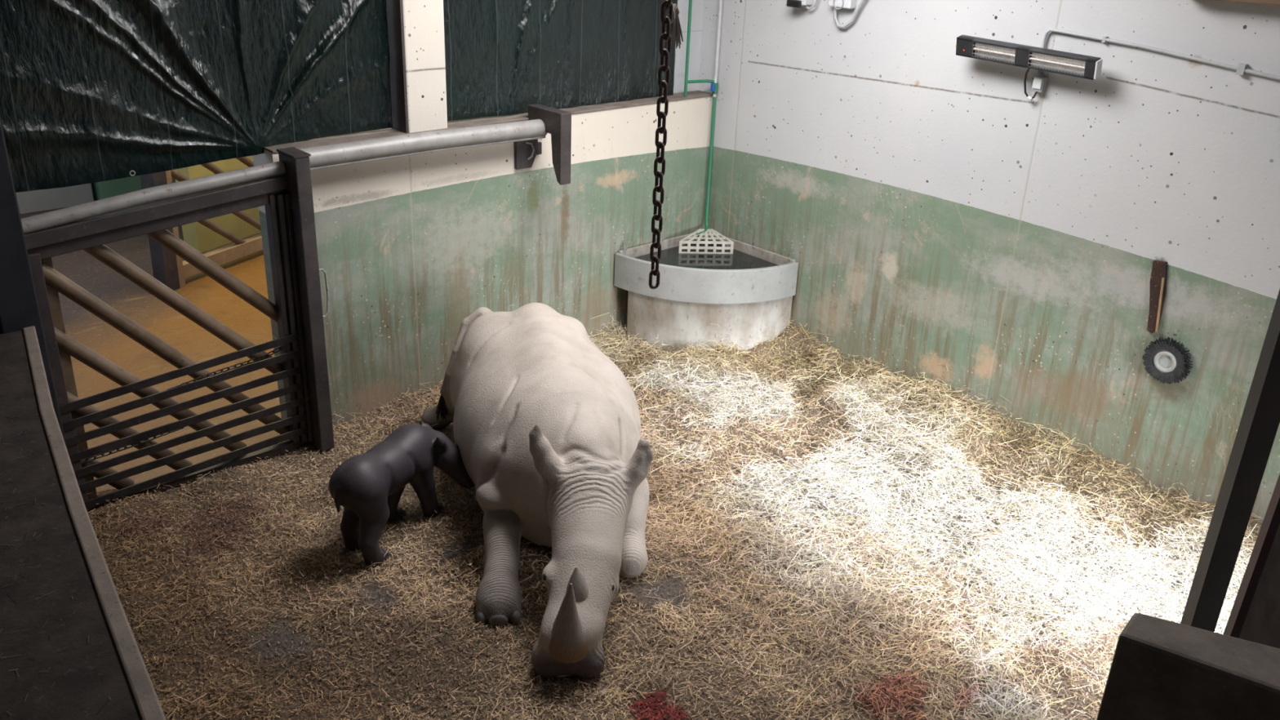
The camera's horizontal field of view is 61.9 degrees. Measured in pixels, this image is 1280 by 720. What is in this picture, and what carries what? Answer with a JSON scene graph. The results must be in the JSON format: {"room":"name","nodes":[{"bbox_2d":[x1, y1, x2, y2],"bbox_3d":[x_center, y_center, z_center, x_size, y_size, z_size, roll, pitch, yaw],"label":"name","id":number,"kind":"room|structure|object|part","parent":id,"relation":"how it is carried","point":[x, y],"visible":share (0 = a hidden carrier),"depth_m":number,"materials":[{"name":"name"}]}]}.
{"room":"zoo rhino enclosure","nodes":[
{"label":"zoo rhino enclosure","id":0,"kind":"room"},
{"bbox_2d":[0,329,142,719],"bbox_3d":[-3.025,1.503,3.815,2.965,1.425,4.780,-18,31,-39],"label":"ledge","id":1,"kind":"structure","parent":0,"point":[96,673],"depth_m":3.70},
{"bbox_2d":[22,325,166,719],"bbox_3d":[-2.202,0.770,4.303,0.112,0.435,4.851,-13,28,-31],"label":"trim","id":2,"kind":"structure","parent":1,"relation":"attached to","point":[148,705],"depth_m":3.91,"materials":[{"name":"grey metal"}]},
{"bbox_2d":[19,199,281,492],"bbox_3d":[-4.752,-1.071,11.216,12.200,0.110,9.000,-18,31,-39],"label":"floor","id":3,"kind":"structure","parent":0,"point":[155,316],"depth_m":9.25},
{"bbox_2d":[15,183,93,213],"bbox_3d":[-6.827,-2.543,12.196,0.800,1.630,0.250,-18,31,-39],"label":"tall cabinet","id":4,"kind":"object","parent":3,"relation":"on","point":[41,200],"visible":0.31,"depth_m":12.37,"materials":[{"name":"grey metal"}]},
{"bbox_2d":[90,175,175,200],"bbox_3d":[-6.130,-2.748,12.729,0.900,1.630,0.350,-18,31,-39],"label":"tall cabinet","id":5,"kind":"object","parent":3,"relation":"on","point":[108,188],"visible":0.02,"depth_m":12.72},
{"bbox_2d":[140,156,262,290],"bbox_3d":[-3.757,-1.930,11.390,0.160,1.402,3.638,12,26,22],"label":"barrier","id":6,"kind":"object","parent":3,"relation":"on","point":[169,268],"visible":0.09,"depth_m":10.28,"materials":[{"name":"paint"}]},
{"bbox_3d":[-4.481,-1.314,9.945,0.160,1.383,0.180,12,26,22],"label":"post","id":7,"kind":"part","parent":6,"relation":"part of","materials":[{"name":"metal"}]},
{"bbox_3d":[-4.405,-1.348,10.031,0.070,1.381,0.090,12,26,22],"label":"post","id":8,"kind":"part","parent":6,"relation":"part of","materials":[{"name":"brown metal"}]},
{"bbox_2d":[174,155,261,253],"bbox_3d":[-3.844,-3.732,11.956,0.200,4.230,3.750,12,26,22],"label":"wall","id":9,"kind":"structure","parent":0,"point":[199,237],"depth_m":11.31,"materials":[{"name":"yellow paint"}]},
{"bbox_2d":[402,0,447,133],"bbox_3d":[-1.542,-2.340,7.284,0.320,1.530,0.260,-18,31,-39],"label":"wall pillar","id":10,"kind":"structure","parent":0,"point":[423,20],"depth_m":7.32,"materials":[{"name":"white concrete"}]},
{"bbox_2d":[386,0,408,133],"bbox_3d":[-1.664,-2.304,7.173,0.016,1.516,0.246,-18,31,-39],"label":"pillar","id":11,"kind":"structure","parent":10,"relation":"attached to","point":[394,7],"depth_m":7.26,"materials":[{"name":"paint"}]},
{"bbox_2d":[253,95,712,426],"bbox_3d":[-0.985,-0.892,8.581,4.050,2.120,0.300,-18,31,-39],"label":"wall","id":12,"kind":"structure","parent":0,"point":[409,247],"depth_m":8.12,"materials":[{"name":"green paint"}]},
{"bbox_2d":[263,90,712,153],"bbox_3d":[-0.905,-1.849,8.113,4.050,0.014,0.212,-18,31,-39],"label":"sill","id":13,"kind":"structure","parent":12,"relation":"on","point":[371,135],"depth_m":7.83,"materials":[{"name":"grey concrete"}]},
{"bbox_2d":[514,138,542,169],"bbox_3d":[-0.839,-1.597,8.111,0.240,0.280,0.067,-18,31,-39],"label":"latch plate","id":14,"kind":"object","parent":12,"relation":"attached to","point":[526,152],"visible":0.76,"depth_m":8.10,"materials":[{"name":"paint"}]},
{"bbox_2d":[696,0,723,236],"bbox_3d":[0.637,-2.724,8.931,0.082,3.466,0.308,10,25,17],"label":"pipe","id":15,"kind":"object","parent":12,"relation":"attached to","point":[714,86],"visible":1,"depth_m":9.30,"materials":[{"name":"green plastic"}]},
{"bbox_2d":[684,0,714,97],"bbox_3d":[0.532,-2.970,8.880,0.296,1.524,0.042,-10,27,-27],"label":"pipe","id":16,"kind":"object","parent":15,"relation":"attached to","point":[686,81],"visible":1,"depth_m":8.99,"materials":[{"name":"metal"}]},
{"bbox_3d":[0.627,-2.348,9.196,0.027,0.070,0.030,-18,31,-39],"label":"valve handle","id":17,"kind":"part","parent":15,"relation":"part of","materials":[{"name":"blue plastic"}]},
{"bbox_2d":[88,321,1261,719],"bbox_3d":[0.167,1.233,6.053,6.620,0.331,6.020,-18,31,-39],"label":"floor","id":18,"kind":"structure","parent":0,"point":[262,644],"depth_m":6.00,"materials":[{"name":"beige plant"}]},
{"bbox_2d":[0,117,67,450],"bbox_3d":[-3.412,-0.940,5.566,0.200,4.350,0.280,-18,31,-39],"label":"gate post","id":19,"kind":"object","parent":18,"relation":"on","point":[19,305],"visible":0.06,"depth_m":5.68,"materials":[{"name":"black metal"}]},
{"bbox_2d":[275,146,334,451],"bbox_3d":[-2.180,-0.362,7.089,0.165,2.062,0.242,-18,31,-39],"label":"gate post","id":20,"kind":"object","parent":18,"relation":"on","point":[296,162],"visible":0.94,"depth_m":6.95,"materials":[{"name":"metal"}]},
{"bbox_2d":[21,160,312,512],"bbox_3d":[-2.867,-0.156,6.634,1.584,1.999,0.200,-18,31,-39],"label":"gate","id":21,"kind":"object","parent":20,"relation":"attached to","point":[87,227],"visible":0.79,"depth_m":6.58,"materials":[{"name":"metal"}]},
{"bbox_2d":[80,427,183,463],"bbox_3d":[-3.166,0.523,6.667,0.645,0.074,0.033,-18,31,-39],"label":"chain","id":22,"kind":"object","parent":21,"relation":"attached to","point":[103,455],"visible":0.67,"depth_m":6.63,"materials":[{"name":"black metal"}]},
{"bbox_3d":[-2.886,0.747,7.000,1.550,0.050,0.050,-18,31,-39],"label":"rail","id":23,"kind":"part","parent":21,"relation":"part of","materials":[{"name":"metal"}]},
{"bbox_2d":[156,346,282,393],"bbox_3d":[-2.774,0.095,6.857,1.173,0.185,0.033,-18,31,-39],"label":"chain","id":24,"kind":"object","parent":21,"relation":"attached to","point":[279,347],"visible":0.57,"depth_m":6.96,"materials":[{"name":"black metal"}]},
{"bbox_3d":[-2.073,-0.443,7.016,0.059,0.339,0.014,-18,31,-39],"label":"handle","id":25,"kind":"part","parent":20,"relation":"part of","materials":[{"name":"metal"}]},
{"bbox_2d":[298,119,547,170],"bbox_3d":[-1.442,-1.500,7.370,1.951,0.156,0.128,-18,31,-39],"label":"metal pipe","id":26,"kind":"object","parent":20,"relation":"attached to","point":[329,156],"visible":0.81,"depth_m":7.26,"materials":[{"name":"metal"}]},
{"bbox_2d":[528,103,571,185],"bbox_3d":[-0.680,-1.619,8.011,0.100,0.528,0.400,-18,31,-39],"label":"bracket","id":27,"kind":"object","parent":26,"relation":"attached to","point":[557,122],"visible":0.84,"depth_m":7.88,"materials":[{"name":"metal"}]},
{"bbox_2d":[86,314,1263,719],"bbox_3d":[0.202,1.125,6.143,6.360,0.460,5.833,-18,31,-39],"label":"bedding","id":28,"kind":"object","parent":18,"relation":"on","point":[874,502],"visible":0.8,"depth_m":6.33,"materials":[{"name":"beige plant"}]},
{"bbox_2d":[328,421,475,567],"bbox_3d":[-1.442,0.756,6.387,0.429,0.660,0.965,20,29,35],"label":"rhinoceros calf","id":29,"kind":"object","parent":28,"relation":"on","point":[370,486],"visible":0.97,"depth_m":6.20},
{"bbox_2d":[422,302,653,679],"bbox_3d":[-0.520,0.536,6.535,1.299,1.093,3.138,-5,25,-17],"label":"rhinoceros","id":30,"kind":"object","parent":28,"relation":"on","point":[547,426],"visible":0.99,"depth_m":5.98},
{"bbox_2d":[613,228,798,351],"bbox_3d":[0.549,-0.535,9.285,1.167,0.920,1.183,-18,31,-39],"label":"trough","id":31,"kind":"object","parent":18,"relation":"on","point":[748,291],"depth_m":9.06,"materials":[{"name":"concrete"}]},
{"bbox_3d":[0.568,-1.056,9.519,0.480,0.136,0.340,0,24,-5],"label":"float guard","id":32,"kind":"part","parent":31,"relation":"part of","materials":[{"name":"white plastic"}]},
{"bbox_2d":[1180,288,1279,631],"bbox_3d":[2.299,0.814,4.259,0.157,2.665,0.174,3,24,1],"label":"post","id":33,"kind":"object","parent":18,"relation":"on","point":[1260,421],"visible":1,"depth_m":4.10,"materials":[{"name":"black metal"}]},
{"bbox_2d":[673,0,703,93],"bbox_3d":[0.379,-3.047,9.072,0.360,1.530,0.100,-18,31,-39],"label":"wall","id":34,"kind":"structure","parent":0,"point":[682,5],"depth_m":9.21,"materials":[{"name":"white paint"}]},
{"bbox_2d":[697,0,1279,525],"bbox_3d":[2.349,-1.666,7.829,0.300,4.400,5.300,-18,31,-39],"label":"wall","id":35,"kind":"structure","parent":0,"point":[931,212],"depth_m":7.44,"materials":[{"name":"white paint"}]},
{"bbox_2d":[786,0,817,9],"bbox_3d":[1.276,-2.812,8.296,0.129,0.164,0.244,-18,31,-39],"label":"sensor","id":36,"kind":"object","parent":35,"relation":"attached to","point":[792,3],"visible":1,"depth_m":8.29,"materials":[{"name":"white plastic"}]},
{"bbox_2d":[828,0,865,28],"bbox_3d":[1.601,-2.638,8.019,0.083,0.300,0.433,-18,31,-39],"label":"junction box","id":37,"kind":"object","parent":35,"relation":"attached to","point":[848,4],"visible":1,"depth_m":8.05,"materials":[{"name":"white plastic"}]},
{"bbox_2d":[955,35,1102,79],"bbox_3d":[2.569,-2.004,7.040,0.201,0.159,1.010,-18,31,-39],"label":"heater","id":38,"kind":"object","parent":35,"relation":"attached to","point":[1087,67],"visible":1,"depth_m":6.96,"materials":[{"name":"black metal"}]},
{"bbox_2d":[972,42,1015,63],"bbox_3d":[2.361,-2.051,7.131,0.023,0.098,0.320,-18,31,-39],"label":"grille","id":39,"kind":"object","parent":38,"relation":"attached to","point":[997,52],"depth_m":7.13,"materials":[{"name":"metal"}]},
{"bbox_2d":[1027,52,1085,75],"bbox_3d":[2.664,-1.897,6.837,0.023,0.100,0.390,-18,31,-39],"label":"grille","id":40,"kind":"object","parent":38,"relation":"attached to","point":[1060,63],"depth_m":6.83,"materials":[{"name":"metal"}]},
{"bbox_2d":[1023,68,1048,101],"bbox_3d":[2.632,-1.838,7.120,0.148,0.222,0.086,12,26,22],"label":"junction box","id":41,"kind":"object","parent":35,"relation":"attached to","point":[1039,83],"visible":0.97,"depth_m":7.09,"materials":[{"name":"grey plastic"}]},
{"bbox_3d":[2.636,-1.835,7.086,0.010,0.070,0.059,-18,31,-39],"label":"lid","id":42,"kind":"part","parent":41,"relation":"part of","materials":[{"name":"white plastic"}]},
{"bbox_2d":[1146,260,1167,333],"bbox_3d":[3.333,-0.405,6.904,0.035,0.484,0.136,-18,31,-39],"label":"bracket","id":43,"kind":"object","parent":35,"relation":"attached to","point":[1157,290],"visible":1,"depth_m":6.88,"materials":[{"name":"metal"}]},
{"bbox_3d":[3.352,-0.354,6.885,0.014,0.361,0.052,-18,31,-39],"label":"edge rod","id":44,"kind":"part","parent":43,"relation":"part of","materials":[{"name":"beige wood"}]},
{"bbox_2d":[1036,28,1279,79],"bbox_3d":[3.338,-1.716,6.381,0.039,0.296,2.037,-18,31,-39],"label":"conduit","id":45,"kind":"object","parent":35,"relation":"attached to","point":[1242,68],"visible":0.94,"depth_m":6.47,"materials":[{"name":"white plastic"}]},
{"bbox_2d":[1142,337,1192,384],"bbox_3d":[3.418,0.007,6.930,0.078,0.318,0.318,-18,31,-39],"label":"brush","id":46,"kind":"object","parent":35,"relation":"attached to","point":[1165,360],"visible":1,"depth_m":6.90,"materials":[{"name":"black plastic"}]},
{"bbox_2d":[1218,0,1279,6],"bbox_3d":[3.582,-2.062,5.856,0.169,0.230,1.170,-18,31,-39],"label":"beam","id":47,"kind":"structure","parent":35,"relation":"attached to","point":[1272,2],"depth_m":5.92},
{"bbox_3d":[0.261,-2.012,2.831,9.500,0.100,8.900,-18,31,-39],"label":"ceiling","id":48,"kind":"structure","parent":0,"visible":0},
{"bbox_2d":[648,0,673,288],"bbox_3d":[0.115,-1.466,4.724,0.047,2.449,0.047,9,25,15],"label":"hanging chain","id":49,"kind":"object","parent":48,"relation":"hanging from","point":[666,36],"visible":1,"depth_m":4.92,"materials":[{"name":"black metal"}]},
{"bbox_2d":[663,3,683,48],"bbox_3d":[0.142,-1.489,4.798,0.067,0.218,0.204,15,27,26],"label":"tassel","id":50,"kind":"object","parent":49,"relation":"hanging from","point":[675,26],"visible":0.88,"depth_m":4.80,"materials":[{"name":"grey fabric"}]},
{"bbox_3d":[9.230,6.414,-4.377,9.500,0.080,24.600,-18,31,-39],"label":"floor","id":51,"kind":"structure","parent":0,"visible":0},
{"bbox_2d":[1096,613,1279,719],"bbox_3d":[1.967,1.658,3.677,0.871,1.560,0.300,16,27,28],"label":"concrete block","id":52,"kind":"object","parent":51,"relation":"on","point":[1161,668],"visible":1,"depth_m":3.41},
{"bbox_2d":[1222,474,1279,648],"bbox_3d":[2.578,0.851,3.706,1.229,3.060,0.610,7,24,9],"label":"door leaf","id":53,"kind":"structure","parent":51,"relation":"on","point":[1255,615],"depth_m":3.75,"materials":[{"name":"brown wood"}]},
{"bbox_3d":[2.591,0.854,3.701,1.197,3.060,0.601,7,24,10],"label":"board panel","id":54,"kind":"part","parent":53,"relation":"part of","materials":[{"name":"brown wood"}]},
{"bbox_3d":[-2.768,-2.969,5.765,9.200,0.750,0.300,-18,31,-39],"label":"wall","id":55,"kind":"structure","parent":0,"visible":0},
{"bbox_2d":[0,0,392,192],"bbox_3d":[-2.606,-1.948,6.372,2.500,1.615,0.077,-18,31,-39],"label":"tarpaulin","id":56,"kind":"object","parent":55,"relation":"hanging from","point":[91,91],"visible":1,"depth_m":6.38,"materials":[{"name":"plastic"}]},
{"bbox_2d":[443,0,677,121],"bbox_3d":[-0.558,-2.677,8.110,2.385,1.524,0.044,-19,31,-39],"label":"tarpaulin","id":57,"kind":"object","parent":55,"relation":"hanging from","point":[503,57],"visible":0.94,"depth_m":8.14,"materials":[{"name":"black plastic"}]}
]}

